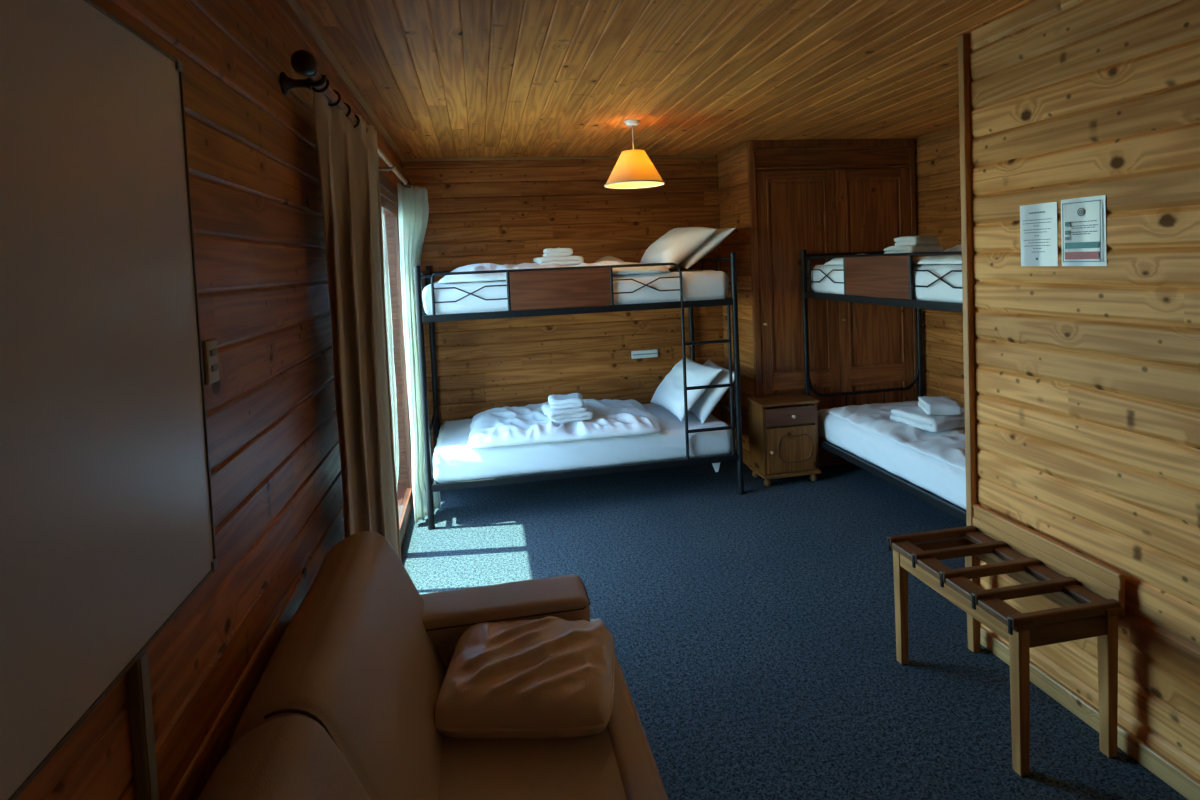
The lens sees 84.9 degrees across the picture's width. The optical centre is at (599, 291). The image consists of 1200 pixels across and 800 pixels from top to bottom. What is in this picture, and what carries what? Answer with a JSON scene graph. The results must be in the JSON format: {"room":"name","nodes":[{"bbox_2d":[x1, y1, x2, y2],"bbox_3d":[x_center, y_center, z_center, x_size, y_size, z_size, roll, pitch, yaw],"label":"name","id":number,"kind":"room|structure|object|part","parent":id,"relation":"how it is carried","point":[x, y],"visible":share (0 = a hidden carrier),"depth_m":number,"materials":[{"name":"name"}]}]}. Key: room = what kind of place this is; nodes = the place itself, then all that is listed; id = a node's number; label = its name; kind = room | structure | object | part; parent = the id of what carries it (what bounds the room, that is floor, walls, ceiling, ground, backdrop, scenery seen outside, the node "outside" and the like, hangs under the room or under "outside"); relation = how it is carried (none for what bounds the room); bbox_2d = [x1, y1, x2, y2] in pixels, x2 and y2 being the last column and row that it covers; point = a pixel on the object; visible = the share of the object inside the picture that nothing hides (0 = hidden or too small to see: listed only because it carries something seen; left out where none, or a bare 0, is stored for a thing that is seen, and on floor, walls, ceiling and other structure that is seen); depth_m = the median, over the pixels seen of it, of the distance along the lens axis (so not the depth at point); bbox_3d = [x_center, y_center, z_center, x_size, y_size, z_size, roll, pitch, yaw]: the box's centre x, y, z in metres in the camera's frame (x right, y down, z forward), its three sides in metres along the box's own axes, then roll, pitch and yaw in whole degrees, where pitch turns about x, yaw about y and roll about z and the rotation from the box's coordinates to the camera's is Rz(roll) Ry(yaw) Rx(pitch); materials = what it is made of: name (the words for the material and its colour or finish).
{"room":"hostel dormitory room","nodes":[
{"label":"hostel dormitory room","id":0,"kind":"room"},
{"bbox_2d":[16,0,402,799],"bbox_3d":[-0.853,0.323,1.662,0.120,2.354,6.235,-3,3,-10],"label":"wall","id":1,"kind":"structure","parent":0,"point":[254,174],"depth_m":1.38,"materials":[{"name":"brown wood"}]},
{"bbox_2d":[0,0,217,799],"bbox_3d":[-0.528,0.081,0.229,0.022,0.871,1.818,-3,3,-10],"label":"whiteboard","id":2,"kind":"object","parent":1,"relation":"attached to","point":[107,532],"visible":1,"depth_m":0.80,"materials":[{"name":"plastic"}]},
{"bbox_2d":[126,650,158,799],"bbox_3d":[-0.610,0.975,0.913,0.020,0.964,0.024,-3,3,-10],"label":"cable trunking","id":3,"kind":"object","parent":1,"relation":"attached to","point":[138,675],"visible":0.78,"depth_m":0.89,"materials":[{"name":"grey plastic"}]},
{"bbox_2d":[202,338,219,384],"bbox_3d":[-0.710,0.128,1.200,0.012,0.080,0.052,-3,3,-10],"label":"light switch","id":4,"kind":"object","parent":1,"relation":"attached to","point":[209,347],"visible":1,"depth_m":1.19,"materials":[{"name":"beige plastic"}]},
{"bbox_2d":[286,0,404,161],"bbox_3d":[-0.832,-0.824,1.623,0.022,0.022,6.235,-3,3,-10],"label":"trim","id":5,"kind":"structure","parent":1,"relation":"attached to","point":[296,5],"depth_m":2.45,"materials":[{"name":"brown wood"}]},
{"bbox_2d":[280,50,413,187],"bbox_3d":[-1.055,-0.627,3.148,0.116,0.080,3.092,-3,3,-10],"label":"pole","id":6,"kind":"object","parent":1,"relation":"attached to","point":[304,63],"visible":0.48,"depth_m":1.78,"materials":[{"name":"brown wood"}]},
{"bbox_2d":[312,81,401,561],"bbox_3d":[-0.821,0.407,2.321,0.074,2.064,0.811,-3,3,-5],"label":"curtain","id":7,"kind":"object","parent":6,"relation":"hanging from","point":[348,157],"visible":0.76,"depth_m":2.18,"materials":[{"name":"brown fabric"}]},
{"bbox_2d":[397,183,440,523],"bbox_3d":[-1.142,0.356,4.171,0.160,2.046,0.587,-2,3,1],"label":"curtain","id":8,"kind":"object","parent":6,"relation":"hanging from","point":[413,206],"visible":0.71,"depth_m":4.10,"materials":[{"name":"white fabric"}]},
{"bbox_2d":[379,171,412,545],"bbox_3d":[-1.189,0.398,3.482,0.170,2.070,1.880,-3,3,-10],"label":"window","id":9,"kind":"structure","parent":1,"relation":"in","point":[398,389],"depth_m":4.12,"materials":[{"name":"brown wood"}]},
{"bbox_3d":[-1.115,0.394,3.496,0.019,2.070,1.880,-3,3,-10],"label":"architrave","id":10,"kind":"part","parent":9,"relation":"part of","materials":[{"name":"brown wood"}]},
{"bbox_3d":[-1.213,0.415,3.905,0.006,1.806,0.785,-3,3,-10],"label":"pane","id":11,"kind":"part","parent":9,"relation":"part of","materials":[{"name":"clear glass"}]},
{"bbox_2d":[402,155,867,455],"bbox_3d":[0.376,0.114,5.117,4.004,2.354,0.120,-3,3,-10],"label":"wall","id":12,"kind":"structure","parent":0,"point":[500,212],"depth_m":4.92,"materials":[{"name":"brown wood"}]},
{"bbox_2d":[405,154,715,160],"bbox_3d":[-0.247,-0.999,4.889,2.327,0.018,0.018,-3,3,-10],"label":"trim","id":13,"kind":"structure","parent":12,"relation":"attached to","point":[704,155],"depth_m":4.85,"materials":[{"name":"brown wood"}]},
{"bbox_2d":[631,349,657,358],"bbox_3d":[0.345,0.481,5.054,0.210,0.060,0.018,-3,3,-10],"label":"wall plate","id":14,"kind":"object","parent":12,"relation":"attached to","point":[641,353],"visible":1,"depth_m":5.05,"materials":[{"name":"white plastic"}]},
{"bbox_2d":[299,0,1036,157],"bbox_3d":[0.929,-0.986,1.944,4.014,0.120,6.535,-3,3,-10],"label":"ceiling","id":15,"kind":"structure","parent":0,"point":[443,78],"depth_m":2.73,"materials":[{"name":"brown wood"}]},
{"bbox_2d":[604,120,664,188],"bbox_3d":[0.191,-0.793,3.760,0.350,0.365,0.350,-3,3,-10],"label":"pendant lamp","id":16,"kind":"object","parent":15,"relation":"hanging from","point":[633,169],"visible":1,"depth_m":3.68,"materials":[{"name":"orange fabric"}]},
{"bbox_3d":[0.195,-0.709,3.764,0.344,0.190,0.344,-3,3,-10],"label":"lamp shade","id":17,"kind":"part","parent":16,"relation":"part of","materials":[{"name":"fabric"}]},
{"bbox_2d":[401,453,1187,799],"bbox_3d":[1.007,1.465,2.050,4.070,0.120,6.535,-3,3,-10],"label":"floor","id":18,"kind":"structure","parent":0,"point":[753,633],"depth_m":2.68,"materials":[{"name":"blue carpet"}]},
{"bbox_2d":[198,531,668,799],"bbox_3d":[-0.221,1.089,1.084,0.825,0.823,1.776,-3,3,-10],"label":"sofa","id":19,"kind":"object","parent":18,"relation":"on","point":[343,706],"visible":0.82,"depth_m":1.38,"materials":[{"name":"brown leather"}]},
{"bbox_3d":[-0.446,0.927,1.037,0.331,0.476,1.718,-3,3,-10],"label":"backrest","id":20,"kind":"part","parent":19,"relation":"part of","materials":[{"name":"beige leather"}]},
{"bbox_3d":[-0.356,1.133,1.870,0.667,0.527,0.184,-3,3,-10],"label":"arm","id":21,"kind":"part","parent":19,"relation":"part of","materials":[{"name":"beige leather"}]},
{"bbox_2d":[435,616,614,738],"bbox_3d":[-0.179,0.956,1.652,0.431,0.148,0.344,-2,3,3],"label":"cushion","id":22,"kind":"object","parent":19,"relation":"on","point":[547,677],"visible":1,"depth_m":1.55,"materials":[{"name":"brown leather"}]},
{"bbox_2d":[438,682,629,799],"bbox_3d":[-0.162,1.107,1.493,0.562,0.168,0.629,-3,3,-10],"label":"seat cushion","id":23,"kind":"object","parent":19,"relation":"on","point":[596,766],"depth_m":1.42,"materials":[{"name":"brown leather"}]},
{"bbox_3d":[0.138,1.207,1.152,0.099,0.364,1.771,-3,3,-10],"label":"rail","id":24,"kind":"part","parent":19,"relation":"part of","materials":[{"name":"beige leather"}]},
{"bbox_2d":[413,252,743,529],"bbox_3d":[-0.158,0.562,4.474,1.992,1.563,0.931,-3,3,-10],"label":"bunk bed","id":25,"kind":"object","parent":18,"relation":"on","point":[533,292],"visible":0.71,"depth_m":4.01,"materials":[{"name":"black metal"}]},
{"bbox_3d":[-1.034,0.628,3.861,0.042,1.563,0.041,-3,3,-10],"label":"post","id":26,"kind":"part","parent":25,"relation":"part of","materials":[{"name":"black metal"}]},
{"bbox_3d":[-1.142,0.005,4.270,0.025,0.281,0.866,-3,3,-10],"label":"frame","id":27,"kind":"part","parent":25,"relation":"part of","materials":[{"name":"black metal"}]},
{"bbox_3d":[-1.197,0.595,4.735,0.042,1.563,0.041,-3,3,-10],"label":"post","id":28,"kind":"part","parent":25,"relation":"part of","materials":[{"name":"black metal"}]},
{"bbox_3d":[-1.101,0.940,4.313,0.023,0.419,0.887,-3,3,-10],"label":"frame","id":29,"kind":"part","parent":25,"relation":"part of","materials":[{"name":"black metal"}]},
{"bbox_3d":[-0.266,-0.020,3.980,1.595,0.253,0.019,-3,3,-10],"label":"guard rail","id":30,"kind":"part","parent":25,"relation":"part of","materials":[{"name":"brown wood"}]},
{"bbox_3d":[-0.238,-0.017,3.985,0.612,0.234,0.014,-3,3,-10],"label":"rail panel","id":31,"kind":"part","parent":25,"relation":"part of","materials":[{"name":"brown wood"}]},
{"bbox_2d":[422,270,727,314],"bbox_3d":[-0.182,-0.006,4.448,1.925,0.215,0.872,-3,3,-10],"label":"mattress","id":32,"kind":"object","parent":25,"relation":"on","point":[696,284],"visible":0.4,"depth_m":4.08,"materials":[{"name":"white fabric"}]},
{"bbox_2d":[438,256,669,282],"bbox_3d":[-0.321,-0.164,4.411,1.475,0.123,0.852,-3,3,-10],"label":"duvet","id":33,"kind":"object","parent":32,"relation":"on","point":[607,260],"visible":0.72,"depth_m":4.08,"materials":[{"name":"white fabric"}]},
{"bbox_2d":[533,256,583,264],"bbox_3d":[-0.278,-0.207,4.378,0.318,0.064,0.260,-3,3,-12],"label":"towel","id":34,"kind":"object","parent":33,"relation":"on","point":[559,260],"visible":0.8,"depth_m":4.25,"materials":[{"name":"white fabric"}]},
{"bbox_2d":[543,247,572,256],"bbox_3d":[-0.282,-0.265,4.374,0.197,0.061,0.200,-3,3,-7],"label":"towel","id":35,"kind":"object","parent":34,"relation":"on","point":[559,251],"visible":0.91,"depth_m":4.28,"materials":[{"name":"white fabric"}]},
{"bbox_2d":[640,227,716,268],"bbox_3d":[0.517,-0.304,4.562,0.357,0.280,0.660,-3,3,-14],"label":"pillow","id":36,"kind":"object","parent":33,"relation":"on","point":[677,244],"visible":0.88,"depth_m":4.31,"materials":[{"name":"white fabric"}]},
{"bbox_2d":[672,228,734,268],"bbox_3d":[0.693,-0.303,4.616,0.343,0.270,0.660,-3,3,-6],"label":"pillow","id":37,"kind":"object","parent":32,"relation":"on","point":[719,235],"visible":0.53,"depth_m":4.33,"materials":[{"name":"white fabric"}]},
{"bbox_3d":[-0.178,0.096,4.453,1.974,0.042,0.918,-3,3,-10],"label":"frame","id":38,"kind":"part","parent":25,"relation":"part of","materials":[{"name":"black metal"}]},
{"bbox_2d":[433,403,731,482],"bbox_3d":[-0.137,1.044,4.496,1.917,0.307,0.868,-3,3,-10],"label":"mattress","id":39,"kind":"object","parent":25,"relation":"on","point":[454,460],"visible":0.62,"depth_m":4.09,"materials":[{"name":"white fabric"}]},
{"bbox_2d":[467,399,662,447],"bbox_3d":[-0.256,0.845,4.456,1.255,0.111,0.878,-3,3,-9],"label":"duvet","id":40,"kind":"object","parent":39,"relation":"on","point":[504,426],"visible":0.94,"depth_m":4.15,"materials":[{"name":"white fabric"}]},
{"bbox_2d":[541,404,592,422],"bbox_3d":[-0.221,0.781,4.272,0.292,0.086,0.260,-3,3,-18],"label":"towel","id":41,"kind":"object","parent":40,"relation":"on","point":[567,415],"visible":0.87,"depth_m":4.16,"materials":[{"name":"white fabric"}]},
{"bbox_2d":[548,393,583,408],"bbox_3d":[-0.224,0.711,4.278,0.230,0.062,0.200,-3,3,-6],"label":"towel","id":42,"kind":"object","parent":41,"relation":"on","point":[572,400],"visible":1,"depth_m":4.19,"materials":[{"name":"white fabric"}]},
{"bbox_2d":[650,357,721,421],"bbox_3d":[0.587,0.668,4.612,0.307,0.324,0.660,-3,3,-13],"label":"pillow","id":43,"kind":"object","parent":39,"relation":"on","point":[669,394],"visible":0.94,"depth_m":4.45,"materials":[{"name":"white fabric"}]},
{"bbox_2d":[690,359,733,423],"bbox_3d":[0.747,0.689,4.643,0.280,0.324,0.660,-3,3,-8],"label":"pillow","id":44,"kind":"object","parent":39,"relation":"on","point":[710,397],"visible":0.48,"depth_m":4.38,"materials":[{"name":"white fabric"}]},
{"bbox_3d":[-0.135,1.100,4.499,1.974,0.042,0.918,-3,3,-10],"label":"frame","id":45,"kind":"part","parent":25,"relation":"part of","materials":[{"name":"black metal"}]},
{"bbox_3d":[0.718,0.497,5.088,0.042,1.563,0.041,-3,3,-10],"label":"post","id":46,"kind":"part","parent":25,"relation":"part of","materials":[{"name":"black metal"}]},
{"bbox_3d":[0.774,-0.093,4.623,0.025,0.281,0.866,-3,3,-10],"label":"frame","id":47,"kind":"part","parent":25,"relation":"part of","materials":[{"name":"black metal"}]},
{"bbox_3d":[0.814,0.841,4.665,0.023,0.419,0.887,-3,3,-10],"label":"frame","id":48,"kind":"part","parent":25,"relation":"part of","materials":[{"name":"black metal"}]},
{"bbox_3d":[0.881,0.529,4.213,0.042,1.563,0.041,-3,3,-10],"label":"post","id":49,"kind":"part","parent":25,"relation":"part of","materials":[{"name":"black metal"}]},
{"bbox_2d":[746,392,820,485],"bbox_3d":[1.254,1.006,4.479,0.413,0.556,0.289,-3,3,-10],"label":"nightstand","id":50,"kind":"object","parent":18,"relation":"on","point":[782,428],"visible":1,"depth_m":4.37,"materials":[{"name":"brown wood"}]},
{"bbox_3d":[1.264,1.216,4.497,0.409,0.023,0.268,-3,3,-10],"label":"moulding","id":51,"kind":"part","parent":50,"relation":"part of","materials":[{"name":"brown wood"}]},
{"bbox_3d":[1.269,0.828,4.367,0.347,0.124,0.022,-3,3,-10],"label":"drawer","id":52,"kind":"part","parent":50,"relation":"part of","materials":[{"name":"brown wood"}]},
{"bbox_3d":[1.278,1.051,4.377,0.347,0.304,0.019,-3,3,-10],"label":"door","id":53,"kind":"part","parent":50,"relation":"part of","materials":[{"name":"brown wood"}]},
{"bbox_3d":[1.302,1.044,4.370,0.245,0.186,0.009,-3,3,-10],"label":"oval moulding","id":54,"kind":"part","parent":50,"relation":"part of","materials":[{"name":"brown wood"}]},
{"bbox_2d":[717,139,917,466],"bbox_3d":[1.647,0.077,4.959,1.281,2.332,0.612,-3,3,-10],"label":"wardrobe","id":55,"kind":"object","parent":18,"relation":"on","point":[779,213],"visible":0.71,"depth_m":4.68,"materials":[{"name":"brown wood"}]},
{"bbox_3d":[1.023,0.108,4.867,0.020,2.332,0.568,-3,3,-10],"label":"panel","id":56,"kind":"part","parent":55,"relation":"part of","materials":[{"name":"brown wood"}]},
{"bbox_3d":[1.370,-0.822,4.600,0.447,0.060,0.020,-3,3,-10],"label":"rail","id":57,"kind":"part","parent":55,"relation":"part of","materials":[{"name":"brown wood"}]},
{"bbox_3d":[1.413,0.167,4.645,0.595,2.042,0.022,-3,3,-10],"label":"door","id":58,"kind":"part","parent":55,"relation":"part of","materials":[{"name":"brown wood"}]},
{"bbox_3d":[1.401,-0.113,4.629,0.453,1.370,0.024,-3,3,-10],"label":"panel","id":59,"kind":"part","parent":55,"relation":"part of","materials":[{"name":"brown wood"}]},
{"bbox_3d":[1.432,0.627,4.666,0.447,0.120,0.020,-3,3,-10],"label":"rail","id":60,"kind":"part","parent":55,"relation":"part of","materials":[{"name":"brown wood"}]},
{"bbox_3d":[1.444,0.881,4.674,0.453,0.398,0.024,-3,3,-10],"label":"panel","id":61,"kind":"part","parent":55,"relation":"part of","materials":[{"name":"brown wood"}]},
{"bbox_3d":[1.454,1.131,4.689,0.447,0.110,0.020,-3,3,-10],"label":"rail","id":62,"kind":"part","parent":55,"relation":"part of","materials":[{"name":"brown wood"}]},
{"bbox_3d":[1.696,0.088,4.695,1.281,2.330,0.034,-3,3,-10],"label":"frame","id":63,"kind":"part","parent":55,"relation":"part of","materials":[{"name":"brown wood"}]},
{"bbox_3d":[1.656,-0.950,4.644,1.193,0.154,0.036,-3,3,-10],"label":"header panel","id":64,"kind":"part","parent":55,"relation":"part of","materials":[{"name":"brown wood"}]},
{"bbox_3d":[1.954,-0.852,4.708,0.438,0.060,0.020,-3,3,-10],"label":"rail","id":65,"kind":"part","parent":55,"relation":"part of","materials":[{"name":"brown wood"}]},
{"bbox_3d":[1.997,0.137,4.753,0.586,2.042,0.022,-3,3,-10],"label":"door","id":66,"kind":"part","parent":55,"relation":"part of","materials":[{"name":"brown wood"}]},
{"bbox_3d":[1.985,-0.143,4.737,0.444,1.370,0.024,-3,3,-10],"label":"panel","id":67,"kind":"part","parent":55,"relation":"part of","materials":[{"name":"brown wood"}]},
{"bbox_3d":[2.016,0.597,4.773,0.438,0.120,0.020,-3,3,-10],"label":"rail","id":68,"kind":"part","parent":55,"relation":"part of","materials":[{"name":"brown wood"}]},
{"bbox_3d":[2.028,0.852,4.782,0.444,0.398,0.024,-3,3,-10],"label":"panel","id":69,"kind":"part","parent":55,"relation":"part of","materials":[{"name":"brown wood"}]},
{"bbox_2d":[800,250,966,522],"bbox_3d":[2.068,0.500,3.731,0.931,1.563,1.992,-3,3,-10],"label":"bunk bed","id":70,"kind":"object","parent":18,"relation":"on","point":[874,277],"visible":0.32,"depth_m":3.83,"materials":[{"name":"black metal"}]},
{"bbox_3d":[1.453,0.487,4.608,0.041,1.563,0.042,-3,3,-10],"label":"post","id":71,"kind":"part","parent":70,"relation":"part of","materials":[{"name":"black metal"}]},
{"bbox_3d":[1.864,-0.142,4.661,0.866,0.281,0.025,-3,3,-10],"label":"frame","id":72,"kind":"part","parent":70,"relation":"part of","materials":[{"name":"black metal"}]},
{"bbox_3d":[1.904,0.792,4.704,0.887,0.419,0.023,-3,3,-10],"label":"frame","id":73,"kind":"part","parent":70,"relation":"part of","materials":[{"name":"black metal"}]},
{"bbox_3d":[1.580,-0.085,3.759,0.014,0.234,0.612,-3,3,-10],"label":"rail panel","id":74,"kind":"part","parent":70,"relation":"part of","materials":[{"name":"brown wood"}]},
{"bbox_3d":[1.575,-0.091,3.786,0.019,0.253,1.595,-3,3,-10],"label":"guard rail","id":75,"kind":"part","parent":70,"relation":"part of","materials":[{"name":"brown wood"}]},
{"bbox_3d":[2.048,0.034,3.710,0.918,0.042,1.974,-3,3,-10],"label":"frame","id":76,"kind":"part","parent":70,"relation":"part of","materials":[{"name":"black metal"}]},
{"bbox_2d":[811,264,962,302],"bbox_3d":[2.043,-0.068,3.705,0.866,0.212,1.920,-3,3,-10],"label":"mattress","id":77,"kind":"object","parent":70,"relation":"on","point":[940,291],"visible":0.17,"depth_m":3.38,"materials":[{"name":"white fabric"}]},
{"bbox_2d":[824,244,961,264],"bbox_3d":[2.031,-0.246,3.743,0.843,0.146,1.608,-3,3,-10],"label":"duvet","id":78,"kind":"object","parent":77,"relation":"on","point":[933,259],"visible":0.23,"depth_m":3.40,"materials":[{"name":"white fabric"}]},
{"bbox_2d":[884,244,942,253],"bbox_3d":[1.825,-0.247,3.821,0.200,0.052,0.271,-3,3,-10],"label":"towel","id":79,"kind":"object","parent":78,"relation":"on","point":[930,247],"visible":0.84,"depth_m":3.71,"materials":[{"name":"white fabric"}]},
{"bbox_2d":[894,235,938,245],"bbox_3d":[1.829,-0.297,3.791,0.160,0.057,0.187,-3,3,-16],"label":"towel","id":80,"kind":"object","parent":79,"relation":"on","point":[925,239],"visible":0.95,"depth_m":3.73,"materials":[{"name":"white fabric"}]},
{"bbox_2d":[817,401,965,509],"bbox_3d":[2.086,0.936,3.751,0.870,0.215,1.920,-3,3,-10],"label":"mattress","id":81,"kind":"object","parent":70,"relation":"on","point":[946,481],"visible":0.24,"depth_m":3.68,"materials":[{"name":"white fabric"}]},
{"bbox_2d":[827,401,965,470],"bbox_3d":[2.086,0.778,3.792,0.872,0.103,1.633,-3,3,-10],"label":"duvet","id":82,"kind":"object","parent":81,"relation":"on","point":[948,446],"visible":0.3,"depth_m":3.78,"materials":[{"name":"white fabric"}]},
{"bbox_2d":[890,405,964,431],"bbox_3d":[1.957,0.744,3.885,0.270,0.084,0.368,-3,3,-18],"label":"towel","id":83,"kind":"object","parent":82,"relation":"on","point":[915,416],"visible":0.81,"depth_m":3.77,"materials":[{"name":"white fabric"}]},
{"bbox_2d":[918,396,960,414],"bbox_3d":[2.000,0.669,3.870,0.170,0.071,0.278,-2,3,14],"label":"towel","id":84,"kind":"object","parent":83,"relation":"on","point":[940,405],"visible":1,"depth_m":3.77,"materials":[{"name":"white fabric"}]},
{"bbox_3d":[2.091,1.037,3.755,0.918,0.042,1.974,-3,3,-10],"label":"frame","id":85,"kind":"part","parent":70,"relation":"part of","materials":[{"name":"black metal"}]},
{"bbox_3d":[2.327,0.442,4.769,0.041,1.563,0.042,-3,3,-10],"label":"post","id":86,"kind":"part","parent":70,"relation":"part of","materials":[{"name":"black metal"}]},
{"bbox_2d":[887,504,1124,775],"bbox_3d":[1.318,1.108,2.194,0.392,0.553,0.600,-3,3,-10],"label":"luggage rack","id":87,"kind":"object","parent":18,"relation":"on","point":[1090,594],"visible":1,"depth_m":2.05,"materials":[{"name":"brown wood"}]},
{"bbox_3d":[1.120,1.165,2.435,0.038,0.435,0.038,-3,3,-10],"label":"leg","id":88,"kind":"part","parent":87,"relation":"part of","materials":[{"name":"brown wood"}]},
{"bbox_3d":[1.158,0.944,2.158,0.066,0.024,0.600,-3,3,-10],"label":"rail","id":89,"kind":"part","parent":87,"relation":"part of","materials":[{"name":"brown wood"}]},
{"bbox_3d":[1.418,1.149,2.490,0.038,0.435,0.038,-3,3,-10],"label":"leg","id":90,"kind":"part","parent":87,"relation":"part of","materials":[{"name":"brown wood"}]},
{"bbox_3d":[1.219,1.185,1.903,0.038,0.435,0.038,-3,3,-10],"label":"leg","id":91,"kind":"part","parent":87,"relation":"part of","materials":[{"name":"brown wood"}]},
{"bbox_3d":[1.453,0.928,2.213,0.060,0.024,0.600,-3,3,-10],"label":"rail","id":92,"kind":"part","parent":87,"relation":"part of","materials":[{"name":"brown wood"}]},
{"bbox_3d":[1.517,1.169,1.958,0.038,0.435,0.038,-3,3,-10],"label":"leg","id":93,"kind":"part","parent":87,"relation":"part of","materials":[{"name":"brown wood"}]},
{"bbox_2d":[868,126,963,407],"bbox_3d":[2.554,0.070,4.013,0.120,2.354,2.841,-3,3,-10],"label":"wall","id":94,"kind":"structure","parent":0,"point":[937,155],"depth_m":4.56,"materials":[{"name":"brown wood"}]},
{"bbox_2d":[969,0,1199,780],"bbox_3d":[1.789,0.250,0.776,0.070,2.354,3.534,-3,3,-10],"label":"wall partition","id":95,"kind":"structure","parent":0,"point":[1087,378],"depth_m":1.97,"materials":[{"name":"brown wood"}]},
{"bbox_2d":[958,34,980,586],"bbox_3d":[1.453,0.197,2.526,0.101,2.330,0.029,-3,3,-10],"label":"trim","id":96,"kind":"structure","parent":95,"relation":"attached to","point":[964,51],"depth_m":2.50,"materials":[{"name":"brown wood"}]},
{"bbox_2d":[1020,202,1057,265],"bbox_3d":[1.465,-0.189,2.195,0.009,0.208,0.147,-3,3,-10],"label":"notice sheet","id":97,"kind":"object","parent":95,"relation":"attached to","point":[1038,222],"visible":1,"depth_m":2.19,"materials":[{"name":"paper"}]},
{"bbox_2d":[1061,195,1106,265],"bbox_3d":[1.495,-0.185,2.032,0.009,0.212,0.152,-3,3,-10],"label":"notice sheet","id":98,"kind":"object","parent":95,"relation":"attached to","point":[1083,220],"visible":1,"depth_m":2.02,"materials":[{"name":"paper"}]},
{"bbox_2d":[980,625,1199,799],"bbox_3d":[1.796,1.393,0.821,0.018,0.066,3.536,-3,3,-10],"label":"baseboard","id":99,"kind":"structure","parent":95,"relation":"attached to","point":[1188,786],"depth_m":2.05,"materials":[{"name":"brown wood"}]}
]}

